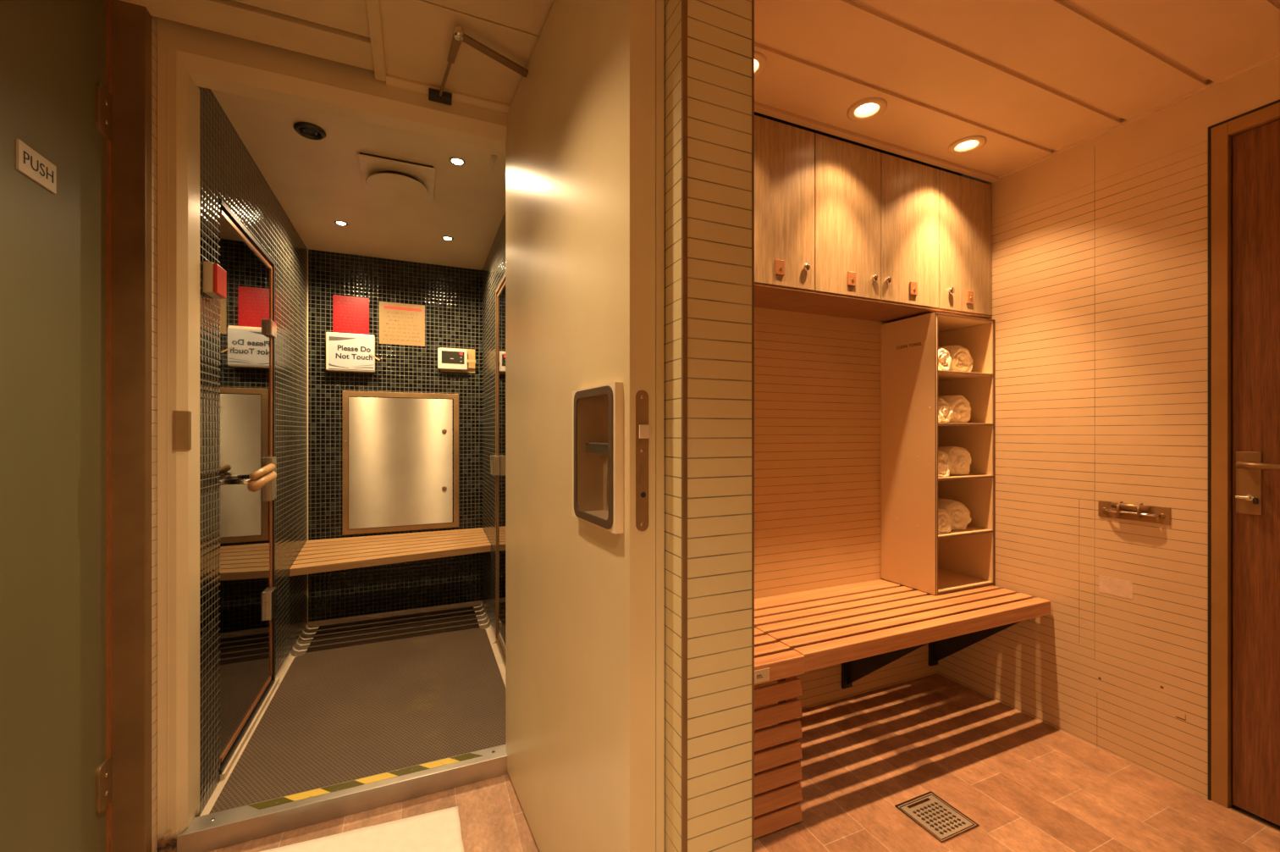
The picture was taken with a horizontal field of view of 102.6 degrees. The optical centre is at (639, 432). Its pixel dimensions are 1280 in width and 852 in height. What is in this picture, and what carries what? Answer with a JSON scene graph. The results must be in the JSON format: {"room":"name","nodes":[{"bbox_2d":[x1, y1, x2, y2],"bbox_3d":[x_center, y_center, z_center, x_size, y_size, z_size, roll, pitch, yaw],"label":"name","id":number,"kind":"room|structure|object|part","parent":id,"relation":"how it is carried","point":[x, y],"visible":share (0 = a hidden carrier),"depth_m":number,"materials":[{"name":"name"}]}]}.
{"room":"changing room","nodes":[
{"label":"changing room","id":0,"kind":"room"},
{"bbox_2d":[151,16,157,851],"bbox_3d":[-0.785,0.021,-0.031,0.123,2.258,3.167,0,0,-22],"label":"wall","id":1,"kind":"structure","parent":0,"point":[154,19],"depth_m":1.35,"materials":[{"name":"brown wood"}]},
{"bbox_2d":[110,0,151,851],"bbox_3d":[-1.301,0.033,1.309,0.074,2.235,0.035,0,0,-23],"label":"door frame","id":2,"kind":"structure","parent":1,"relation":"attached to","point":[130,23],"depth_m":1.30,"materials":[{"name":"brown wood"}]},
{"bbox_2d":[0,0,112,851],"bbox_3d":[-1.175,0.031,0.930,0.020,2.198,0.760,0,0,-23],"label":"door","id":3,"kind":"structure","parent":2,"relation":"attached to","point":[56,103],"depth_m":1.08,"materials":[{"name":"green metal"}]},
{"bbox_3d":[-1.217,-0.534,1.036,0.004,0.058,0.111,0,0,-23],"label":"push plate","id":4,"kind":"part","parent":3,"relation":"part of","materials":[{"name":"white plastic"}]},
{"bbox_2d":[105,0,110,851],"bbox_3d":[-1.324,0.033,1.274,0.012,2.234,0.010,0,0,-23],"label":"seal","id":5,"kind":"object","parent":3,"relation":"attached to","point":[108,2],"visible":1,"depth_m":1.27,"materials":[{"name":"black rubber"}]},
{"bbox_2d":[199,87,307,815],"bbox_3d":[-1.621,0.037,2.219,0.055,2.185,1.619,0,0,-23],"label":"wall","id":6,"kind":"structure","parent":0,"point":[228,173],"depth_m":1.79,"materials":[{"name":"black tile"}]},
{"bbox_2d":[202,260,226,298],"bbox_3d":[-1.283,-0.457,1.549,0.034,0.090,0.087,0,0,-23],"label":"alarm box","id":7,"kind":"object","parent":6,"relation":"attached to","point":[214,277],"visible":1,"depth_m":1.52,"materials":[{"name":"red plastic"}]},
{"bbox_2d":[220,198,276,774],"bbox_3d":[-1.457,0.173,1.949,0.133,1.837,0.666,0,0,-23],"label":"door","id":8,"kind":"structure","parent":6,"relation":"in","point":[248,326],"depth_m":1.88,"materials":[{"name":"clear glass"}]},
{"bbox_3d":[-1.398,0.168,1.836,0.075,0.023,0.158,0,0,-23],"label":"post","id":9,"kind":"part","parent":8,"relation":"part of","materials":[{"name":"silver metal"}]},
{"bbox_3d":[-1.364,0.161,1.856,0.036,0.084,0.233,0,0,-23],"label":"handle","id":10,"kind":"part","parent":8,"relation":"part of","materials":[{"name":"brown wood"}]},
{"bbox_2d":[220,677,279,779],"bbox_3d":[-1.499,1.106,1.952,0.067,0.028,0.706,0,0,-23],"label":"baseboard","id":11,"kind":"structure","parent":6,"relation":"attached to","point":[223,775],"depth_m":1.87,"materials":[{"name":"stone"}]},
{"bbox_2d":[199,600,505,816],"bbox_3d":[-1.150,1.156,2.406,1.078,0.148,1.670,0,0,-23],"label":"floor","id":12,"kind":"structure","parent":0,"point":[300,648],"depth_m":2.77,"materials":[{"name":"stone"}]},
{"bbox_2d":[209,605,505,813],"bbox_3d":[-1.135,1.104,2.363,0.898,0.012,1.571,0,0,-23],"label":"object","id":13,"kind":"structure","parent":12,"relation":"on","point":[366,697],"depth_m":2.05,"materials":[{"name":"grey rubber"}]},
{"bbox_2d":[210,88,505,270],"bbox_3d":[-1.153,-1.070,2.412,1.078,0.050,1.658,0,0,-23],"label":"ceiling","id":14,"kind":"structure","parent":0,"point":[317,184],"depth_m":2.19,"materials":[{"name":"paint"}]},
{"bbox_2d":[292,121,325,140],"bbox_3d":[-1.139,-1.038,1.771,0.096,0.014,0.096,0,0,-23],"label":"ceiling speaker","id":15,"kind":"object","parent":14,"relation":"attached to","point":[309,130],"visible":1,"depth_m":1.76},
{"bbox_2d":[334,220,347,226],"bbox_3d":[-1.491,-1.042,2.558,0.060,0.007,0.060,0,0,-23],"label":"recessed light","id":16,"kind":"object","parent":14,"relation":"in","point":[337,222],"visible":1,"depth_m":2.55,"materials":[{"name":"silver metal"}]},
{"bbox_2d":[357,152,435,201],"bbox_3d":[-0.985,-1.022,2.095,0.268,0.047,0.298,0,0,-23],"label":"ceiling vent","id":17,"kind":"object","parent":14,"relation":"in","point":[392,178],"visible":1,"depth_m":2.04,"materials":[{"name":"beige plastic"}]},
{"bbox_2d":[441,235,453,240],"bbox_3d":[-1.034,-1.042,2.759,0.060,0.007,0.060,0,0,-23],"label":"recessed light","id":18,"kind":"object","parent":14,"relation":"in","point":[446,238],"visible":1,"depth_m":2.75,"materials":[{"name":"beige"}]},
{"bbox_2d":[448,156,465,165],"bbox_3d":[-0.704,-1.042,1.976,0.060,0.007,0.060,0,0,-23],"label":"recessed light","id":19,"kind":"object","parent":14,"relation":"in","point":[454,160],"visible":1,"depth_m":1.97,"materials":[{"name":"beige"}]},
{"bbox_3d":[-0.704,-1.041,1.976,0.039,0.006,0.039,0,0,-23],"label":"bulb","id":20,"kind":"part","parent":19,"relation":"part of","materials":[{"name":"beige"}]},
{"bbox_2d":[491,154,496,171],"bbox_3d":[-0.555,-1.022,1.952,0.020,0.045,0.035,0,0,-23],"label":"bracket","id":21,"kind":"object","parent":14,"relation":"attached to","point":[493,157],"visible":1,"depth_m":1.94,"materials":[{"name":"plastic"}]},
{"bbox_2d":[308,248,481,621],"bbox_3d":[-1.468,0.037,3.140,0.958,2.185,0.050,0,0,-23],"label":"wall","id":22,"kind":"structure","parent":0,"point":[451,296],"depth_m":3.10,"materials":[{"name":"black tile"}]},
{"bbox_2d":[307,248,308,623],"bbox_3d":[-1.895,0.033,2.926,0.004,2.155,0.004,0,0,-23],"label":"trim","id":23,"kind":"structure","parent":22,"relation":"attached to","point":[307,249],"depth_m":2.92,"materials":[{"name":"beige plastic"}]},
{"bbox_2d":[332,294,369,334],"bbox_3d":[-1.695,-0.685,3.012,0.185,0.226,0.004,0,0,-23],"label":"notice","id":24,"kind":"object","parent":22,"relation":"attached to","point":[350,314],"visible":1,"depth_m":3.01,"materials":[{"name":"paper"}]},
{"bbox_2d":[336,298,364,331],"bbox_3d":[-1.697,-0.685,3.010,0.146,0.190,0.001,0,0,-23],"label":"print","id":25,"kind":"object","parent":24,"relation":"attached to","point":[350,312],"depth_m":3.01},
{"bbox_2d":[325,331,380,372],"bbox_3d":[-1.669,-0.463,2.993,0.275,0.218,0.059,0,0,-23],"label":"warning sign","id":26,"kind":"object","parent":22,"relation":"attached to","point":[344,351],"visible":1,"depth_m":2.96,"materials":[{"name":"beige plastic"}]},
{"bbox_2d":[329,336,356,340],"bbox_3d":[-1.706,-0.535,2.947,0.140,0.024,0.001,0,0,-23],"label":"print","id":27,"kind":"object","parent":26,"relation":"attached to","point":[331,338],"depth_m":2.94},
{"bbox_2d":[289,527,491,576],"bbox_3d":[-1.366,0.659,2.904,0.958,0.097,0.425,0,0,-23],"label":"bench","id":28,"kind":"object","parent":22,"relation":"attached to","point":[328,554],"visible":1,"depth_m":2.82,"materials":[{"name":"brown wood"}]},
{"bbox_2d":[342,390,458,535],"bbox_3d":[-1.439,0.178,3.115,0.641,0.840,0.020,0,0,-23],"label":"access panel","id":29,"kind":"object","parent":22,"relation":"attached to","point":[398,452],"visible":1,"depth_m":3.10,"materials":[{"name":"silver metal"}]},
{"bbox_2d":[379,301,424,346],"bbox_3d":[-1.445,-0.657,3.120,0.253,0.252,0.004,0,0,-23],"label":"notice","id":30,"kind":"object","parent":22,"relation":"attached to","point":[400,323],"visible":1,"depth_m":3.12,"materials":[{"name":"paper"}]},
{"bbox_2d":[382,311,419,342],"bbox_3d":[-1.446,-0.642,3.118,0.210,0.172,0.001,0,0,-23],"label":"print","id":31,"kind":"object","parent":30,"relation":"attached to","point":[397,326],"depth_m":3.12,"materials":[{"name":"brown paper"}]},
{"bbox_2d":[437,347,475,372],"bbox_3d":[-1.151,-0.455,3.224,0.223,0.150,0.048,0,0,-23],"label":"controller","id":32,"kind":"object","parent":22,"relation":"attached to","point":[456,360],"visible":1,"depth_m":3.21,"materials":[{"name":"white plastic"}]},
{"bbox_2d":[481,0,751,851],"bbox_3d":[-0.416,0.021,2.142,0.179,2.258,2.718,0,0,-23],"label":"wall","id":33,"kind":"structure","parent":0,"point":[720,31],"depth_m":0.91,"materials":[{"name":"beige tile"}]},
{"bbox_2d":[157,16,507,851],"bbox_3d":[-0.825,0.001,1.623,1.052,2.298,0.108,0,0,-23],"label":"door frame","id":34,"kind":"structure","parent":33,"relation":"attached to","point":[190,57],"depth_m":1.40,"materials":[{"name":"beige wood"}]},
{"bbox_2d":[172,410,191,449],"bbox_3d":[-1.244,-0.005,1.397,0.010,0.105,0.048,0,0,8],"label":"strike plate","id":35,"kind":"object","parent":34,"relation":"attached to","point":[181,419],"visible":1,"depth_m":1.39,"materials":[{"name":"brown metal"}]},
{"bbox_2d":[176,744,508,851],"bbox_3d":[-0.828,1.118,1.599,0.942,0.064,0.068,0,0,-23],"label":"door sill","id":36,"kind":"structure","parent":33,"relation":"attached to","point":[228,827],"depth_m":1.54,"materials":[{"name":"metal"}]},
{"bbox_2d":[386,74,510,114],"bbox_3d":[-0.552,-1.079,1.668,0.490,0.017,0.030,0,0,-23],"label":"trim","id":37,"kind":"structure","parent":33,"relation":"attached to","point":[393,81],"depth_m":1.64,"materials":[{"name":"white wood"}]},
{"bbox_2d":[490,273,505,664],"bbox_3d":[-0.615,0.173,2.400,0.080,1.837,0.826,0,0,-23],"label":"door","id":38,"kind":"structure","parent":33,"relation":"in","point":[497,460],"depth_m":2.59,"materials":[{"name":"clear glass"}]},
{"bbox_3d":[-0.587,0.173,2.369,0.054,1.837,0.746,0,0,-23],"label":"frame","id":39,"kind":"part","parent":38,"relation":"part of","materials":[{"name":"brown metal"}]},
{"bbox_3d":[-0.594,0.172,2.349,0.010,1.749,0.692,0,0,-23],"label":"glass pane","id":40,"kind":"part","parent":38,"relation":"part of","materials":[{"name":"clear glass"}]},
{"bbox_2d":[505,0,664,851],"bbox_3d":[-0.213,0.037,1.332,0.089,2.223,0.962,0,0,-27],"label":"door","id":41,"kind":"structure","parent":33,"relation":"in","point":[585,140],"depth_m":1.10,"materials":[{"name":"beige metal"}]},
{"bbox_2d":[428,26,528,104],"bbox_3d":[-0.521,-1.057,1.539,0.225,0.030,0.345,0,0,-45],"label":"door closer","id":42,"kind":"object","parent":41,"relation":"attached to","point":[437,96],"depth_m":1.44,"materials":[{"name":"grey metal"}]},
{"bbox_3d":[-0.553,-1.058,1.487,0.024,0.008,0.303,0,0,-30],"label":"fore arm","id":43,"kind":"part","parent":42,"relation":"part of","materials":[{"name":"brown metal"}]},
{"bbox_3d":[-0.403,-1.050,1.430,0.212,0.007,0.026,0,0,-45],"label":"arm","id":44,"kind":"part","parent":42,"relation":"part of","materials":[{"name":"brown metal"}]},
{"bbox_2d":[577,394,608,519],"bbox_3d":[-0.065,0.046,1.025,0.062,0.250,0.178,0,0,-27],"label":"door handle","id":45,"kind":"object","parent":41,"relation":"on","point":[593,410],"depth_m":1.10,"materials":[{"name":"silver metal"}]},
{"bbox_3d":[-0.058,0.032,1.019,0.049,0.022,0.154,0,0,-27],"label":"lever","id":46,"kind":"part","parent":41,"relation":"part of","materials":[{"name":"silver metal"}]},
{"bbox_3d":[-0.089,0.046,1.022,0.016,0.272,0.225,0,0,-27],"label":"recessed handle","id":47,"kind":"part","parent":41,"relation":"part of","materials":[{"name":"beige plastic"}]},
{"bbox_3d":[0.004,0.050,0.914,0.025,0.251,0.003,0,0,-28],"label":"lock plate","id":48,"kind":"part","parent":41,"relation":"part of","materials":[{"name":"metal"}]},
{"bbox_2d":[681,0,754,851],"bbox_3d":[0.139,0.031,0.901,0.146,2.238,0.006,0,0,-23],"label":"trim","id":49,"kind":"structure","parent":33,"relation":"attached to","point":[684,2],"depth_m":0.87,"materials":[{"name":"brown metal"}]},
{"bbox_2d":[120,0,1279,176],"bbox_3d":[0.156,-1.171,0.394,4.200,0.174,3.200,0,0,-23],"label":"ceiling","id":50,"kind":"structure","parent":0,"point":[1053,43],"depth_m":1.47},
{"bbox_2d":[365,0,386,81],"bbox_3d":[-0.406,-1.082,0.673,0.031,0.012,1.957,0,0,-23],"label":"trim","id":51,"kind":"structure","parent":50,"relation":"attached to","point":[372,6],"depth_m":1.40,"materials":[{"name":"white wood"}]},
{"bbox_2d":[754,50,766,78],"bbox_3d":[0.313,-1.111,1.523,0.124,0.063,0.124,0,0,-23],"label":"recessed light","id":52,"kind":"object","parent":50,"relation":"in","point":[760,61],"visible":0.23,"depth_m":1.51,"materials":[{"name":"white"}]},
{"bbox_2d":[846,97,887,121],"bbox_3d":[0.764,-1.111,1.728,0.124,0.063,0.124,0,0,-23],"label":"recessed light","id":53,"kind":"object","parent":50,"relation":"in","point":[865,109],"visible":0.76,"depth_m":1.74,"materials":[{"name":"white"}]},
{"bbox_2d":[947,135,986,154],"bbox_3d":[1.237,-1.111,1.942,0.124,0.063,0.124,0,0,-23],"label":"recessed light","id":54,"kind":"object","parent":50,"relation":"in","point":[968,144],"visible":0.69,"depth_m":1.96,"materials":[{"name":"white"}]},
{"bbox_2d":[754,0,1279,149],"bbox_3d":[1.093,-1.106,0.838,1.842,0.016,1.738,0,0,-23],"label":"trim","id":55,"kind":"structure","parent":50,"relation":"attached to","point":[1070,2],"depth_m":1.50,"materials":[{"name":"white wood"}]},
{"bbox_2d":[207,673,1279,851],"bbox_3d":[0.202,1.190,0.414,4.300,0.080,3.200,0,0,-23],"label":"floor","id":56,"kind":"structure","parent":0,"point":[1028,784],"depth_m":1.62,"materials":[{"name":"tile"}]},
{"bbox_2d":[259,805,463,851],"bbox_3d":[-0.703,1.140,1.269,0.519,0.008,0.488,0,0,-23],"label":"bath mat","id":57,"kind":"object","parent":56,"relation":"on","point":[438,830],"visible":1,"depth_m":1.44,"materials":[{"name":"white fabric"}]},
{"bbox_2d":[754,627,804,838],"bbox_3d":[0.166,0.903,1.637,0.482,0.494,0.496,0,0,-23],"label":"bench","id":58,"kind":"object","parent":56,"relation":"on","point":[779,808],"visible":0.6,"depth_m":1.48,"materials":[{"name":"orange wood"}]},
{"bbox_3d":[0.165,0.683,1.639,0.482,0.054,0.493,0,0,-23],"label":"seat","id":59,"kind":"part","parent":58,"relation":"part of","materials":[{"name":"orange wood"}]},
{"bbox_3d":[0.439,0.930,1.530,0.040,0.440,0.036,0,0,-23],"label":"corner post","id":60,"kind":"part","parent":58,"relation":"part of","materials":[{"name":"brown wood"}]},
{"bbox_2d":[894,790,979,844],"bbox_3d":[0.887,1.148,1.537,0.162,0.003,0.157,0,0,-23],"label":"floor drain","id":61,"kind":"object","parent":56,"relation":"on","point":[937,817],"visible":1,"depth_m":1.53,"materials":[{"name":"silver metal"}]},
{"bbox_2d":[754,307,937,709],"bbox_3d":[0.620,0.021,2.137,1.720,2.258,0.060,0,0,-23],"label":"wall","id":62,"kind":"structure","parent":0,"point":[817,377],"depth_m":2.16,"materials":[{"name":"beige tile"}]},
{"bbox_2d":[754,115,992,322],"bbox_3d":[0.685,-0.791,1.985,1.718,0.591,0.270,0,0,-23],"label":"upper cabinet","id":63,"kind":"object","parent":62,"relation":"attached to","point":[842,228],"visible":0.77,"depth_m":1.93,"materials":[{"name":"brown laminate"}]},
{"bbox_3d":[0.481,-0.566,1.763,0.038,0.052,0.006,0,0,-23],"label":"number plate","id":64,"kind":"part","parent":63,"relation":"part of","materials":[{"name":"brown wood"}]},
{"bbox_3d":[0.472,-0.786,1.771,0.319,0.562,0.017,0,0,-23],"label":"cabinet door","id":65,"kind":"part","parent":63,"relation":"part of","materials":[{"name":"brown wood"}]},
{"bbox_3d":[0.586,-0.580,1.804,0.028,0.028,0.014,0,0,-23],"label":"knob","id":66,"kind":"part","parent":63,"relation":"part of","materials":[{"name":"silver metal"}]},
{"bbox_3d":[0.768,-0.786,1.899,0.318,0.562,0.017,0,0,-23],"label":"cabinet door","id":67,"kind":"part","parent":63,"relation":"part of","materials":[{"name":"brown wood"}]},
{"bbox_3d":[0.781,-0.566,1.892,0.038,0.052,0.006,0,0,-23],"label":"number plate","id":68,"kind":"part","parent":63,"relation":"part of","materials":[{"name":"brown wood"}]},
{"bbox_3d":[0.887,-0.580,1.933,0.028,0.028,0.014,0,0,-23],"label":"knob","id":69,"kind":"part","parent":63,"relation":"part of","materials":[{"name":"silver metal"}]},
{"bbox_3d":[0.952,-0.580,1.962,0.028,0.028,0.014,0,0,-23],"label":"knob","id":70,"kind":"part","parent":63,"relation":"part of","materials":[{"name":"silver metal"}]},
{"bbox_3d":[1.065,-0.786,2.028,0.321,0.562,0.017,0,0,-23],"label":"cabinet door","id":71,"kind":"part","parent":63,"relation":"part of","materials":[{"name":"brown wood"}]},
{"bbox_3d":[1.078,-0.566,2.021,0.038,0.052,0.006,0,0,-23],"label":"number plate","id":72,"kind":"part","parent":63,"relation":"part of","materials":[{"name":"brown wood"}]},
{"bbox_3d":[1.277,-0.580,2.102,0.028,0.028,0.014,0,0,-23],"label":"knob","id":73,"kind":"part","parent":63,"relation":"part of","materials":[{"name":"silver metal"}]},
{"bbox_3d":[1.365,-0.786,2.157,0.324,0.562,0.017,0,0,-23],"label":"cabinet door","id":74,"kind":"part","parent":63,"relation":"part of","materials":[{"name":"brown wood"}]},
{"bbox_3d":[1.385,-0.566,2.154,0.038,0.052,0.006,0,0,-23],"label":"number plate","id":75,"kind":"part","parent":63,"relation":"part of","materials":[{"name":"brown wood"}]},
{"bbox_2d":[754,578,1050,689],"bbox_3d":[0.948,0.878,1.981,1.218,0.444,0.485,0,0,-23],"label":"bench","id":76,"kind":"object","parent":62,"relation":"attached to","point":[866,626],"visible":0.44,"depth_m":1.88,"materials":[{"name":"orange wood"}]},
{"bbox_2d":[880,311,994,595],"bbox_3d":[1.302,0.085,2.252,0.370,1.136,0.267,0,0,-23],"label":"towel shelf","id":77,"kind":"object","parent":76,"relation":"on","point":[913,554],"visible":1,"depth_m":2.22,"materials":[{"name":"beige laminate"}]},
{"bbox_3d":[1.139,0.085,2.183,0.014,1.136,0.264,0,0,-23],"label":"panel","id":78,"kind":"part","parent":77,"relation":"part of","materials":[{"name":"beige laminate"}]},
{"bbox_2d":[937,450,951,476],"bbox_3d":[1.211,0.129,2.194,0.131,0.109,0.204,0,0,-23],"label":"rolled towel","id":79,"kind":"object","parent":77,"relation":"on","point":[944,463],"visible":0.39,"depth_m":2.11,"materials":[{"name":"white fabric"}]},
{"bbox_2d":[937,347,951,369],"bbox_3d":[1.212,-0.305,2.194,0.138,0.105,0.204,0,0,-27],"label":"rolled towel","id":80,"kind":"object","parent":77,"relation":"on","point":[944,359],"visible":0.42,"depth_m":2.11,"materials":[{"name":"white fabric"}]},
{"bbox_2d":[937,397,952,422],"bbox_3d":[1.210,-0.093,2.193,0.133,0.107,0.204,0,0,-25],"label":"rolled towel","id":81,"kind":"object","parent":77,"relation":"on","point":[945,411],"visible":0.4,"depth_m":2.12,"materials":[{"name":"white fabric"}]},
{"bbox_2d":[937,507,953,533],"bbox_3d":[1.216,0.364,2.196,0.134,0.106,0.198,0,0,-20],"label":"rolled towel","id":82,"kind":"object","parent":77,"relation":"on","point":[945,520],"visible":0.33,"depth_m":2.12,"materials":[{"name":"white fabric"}]},
{"bbox_2d":[937,395,971,422],"bbox_3d":[1.345,-0.101,2.278,0.155,0.123,0.206,0,0,-19],"label":"rolled towel","id":83,"kind":"object","parent":77,"relation":"on","point":[960,405],"visible":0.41,"depth_m":2.19,"materials":[{"name":"white fabric"}]},
{"bbox_2d":[937,497,971,529],"bbox_3d":[1.339,0.356,2.276,0.152,0.123,0.200,0,0,-14],"label":"rolled towel","id":84,"kind":"object","parent":77,"relation":"on","point":[960,514],"visible":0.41,"depth_m":2.19,"materials":[{"name":"white fabric"}]},
{"bbox_2d":[937,446,971,474],"bbox_3d":[1.343,0.122,2.277,0.156,0.123,0.206,0,0,-18],"label":"rolled towel","id":85,"kind":"object","parent":77,"relation":"on","point":[960,459],"visible":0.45,"depth_m":2.19,"materials":[{"name":"white fabric"}]},
{"bbox_2d":[940,345,973,371],"bbox_3d":[1.351,-0.316,2.280,0.155,0.128,0.203,0,0,-20],"label":"rolled towel","id":86,"kind":"object","parent":77,"relation":"on","point":[962,361],"visible":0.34,"depth_m":2.19,"materials":[{"name":"white fabric"}]},
{"bbox_3d":[1.303,-0.477,2.251,0.340,0.012,0.258,0,0,-23],"label":"panel","id":87,"kind":"part","parent":77,"relation":"part of","materials":[{"name":"beige laminate"}]},
{"bbox_3d":[1.303,-0.247,2.251,0.340,0.010,0.258,0,0,-23],"label":"shelf","id":88,"kind":"part","parent":77,"relation":"part of","materials":[{"name":"beige laminate"}]},
{"bbox_3d":[1.303,-0.034,2.251,0.340,0.010,0.258,0,0,-23],"label":"shelf","id":89,"kind":"part","parent":77,"relation":"part of","materials":[{"name":"beige laminate"}]},
{"bbox_3d":[1.303,0.189,2.251,0.340,0.010,0.258,0,0,-23],"label":"shelf","id":90,"kind":"part","parent":77,"relation":"part of","materials":[{"name":"beige laminate"}]},
{"bbox_3d":[1.303,0.423,2.251,0.340,0.010,0.258,0,0,-23],"label":"shelf","id":91,"kind":"part","parent":77,"relation":"part of","materials":[{"name":"beige laminate"}]},
{"bbox_3d":[1.303,0.646,2.251,0.340,0.010,0.258,0,0,-23],"label":"shelf","id":92,"kind":"part","parent":77,"relation":"part of","materials":[{"name":"beige laminate"}]},
{"bbox_3d":[1.465,0.085,2.324,0.014,1.136,0.264,0,0,-23],"label":"panel","id":93,"kind":"part","parent":77,"relation":"part of","materials":[{"name":"beige laminate"}]},
{"bbox_2d":[937,57,1279,798],"bbox_3d":[2.027,0.021,1.149,0.080,2.258,3.100,0,0,-23],"label":"wall","id":94,"kind":"structure","parent":0,"point":[1100,244],"depth_m":1.84,"materials":[{"name":"beige tile"}]},
{"bbox_2d":[754,53,1279,182],"bbox_3d":[1.017,-1.085,1.219,1.720,0.018,1.430,0,0,-23],"label":"trim","id":95,"kind":"structure","parent":94,"relation":"attached to","point":[758,107],"depth_m":1.86,"materials":[{"name":"white wood"}]},
{"bbox_2d":[1098,574,1132,599],"bbox_3d":[1.691,0.550,1.825,0.001,0.060,0.096,0,0,-23],"label":"wall plate","id":96,"kind":"object","parent":94,"relation":"attached to","point":[1120,587],"depth_m":1.82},
{"bbox_2d":[1097,500,1170,524],"bbox_3d":[1.697,0.273,1.775,0.030,0.064,0.195,0,0,-23],"label":"hook rail","id":97,"kind":"object","parent":94,"relation":"attached to","point":[1141,512],"visible":1,"depth_m":1.76,"materials":[{"name":"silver metal"}]},
{"bbox_2d":[1097,676,1186,720],"bbox_3d":[1.717,0.889,1.765,0.001,0.086,0.232,0,0,-23],"label":"stain","id":98,"kind":"object","parent":94,"relation":"attached to","point":[1099,677],"depth_m":1.68,"materials":[{"name":"brown"}]},
{"bbox_2d":[1208,99,1279,832],"bbox_3d":[1.975,0.097,1.197,0.098,2.106,0.910,0,0,-23],"label":"door","id":99,"kind":"structure","parent":94,"relation":"in","point":[1244,151],"depth_m":1.55,"materials":[{"name":"brown wood"}]},
{"bbox_3d":[1.827,0.151,1.541,0.005,0.187,0.052,0,0,-23],"label":"lever plate","id":100,"kind":"part","parent":99,"relation":"part of","materials":[{"name":"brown metal"}]},
{"bbox_3d":[1.825,0.097,1.481,0.046,0.021,0.131,0,0,-23],"label":"lever","id":101,"kind":"part","parent":99,"relation":"part of","materials":[{"name":"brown metal"}]}
]}

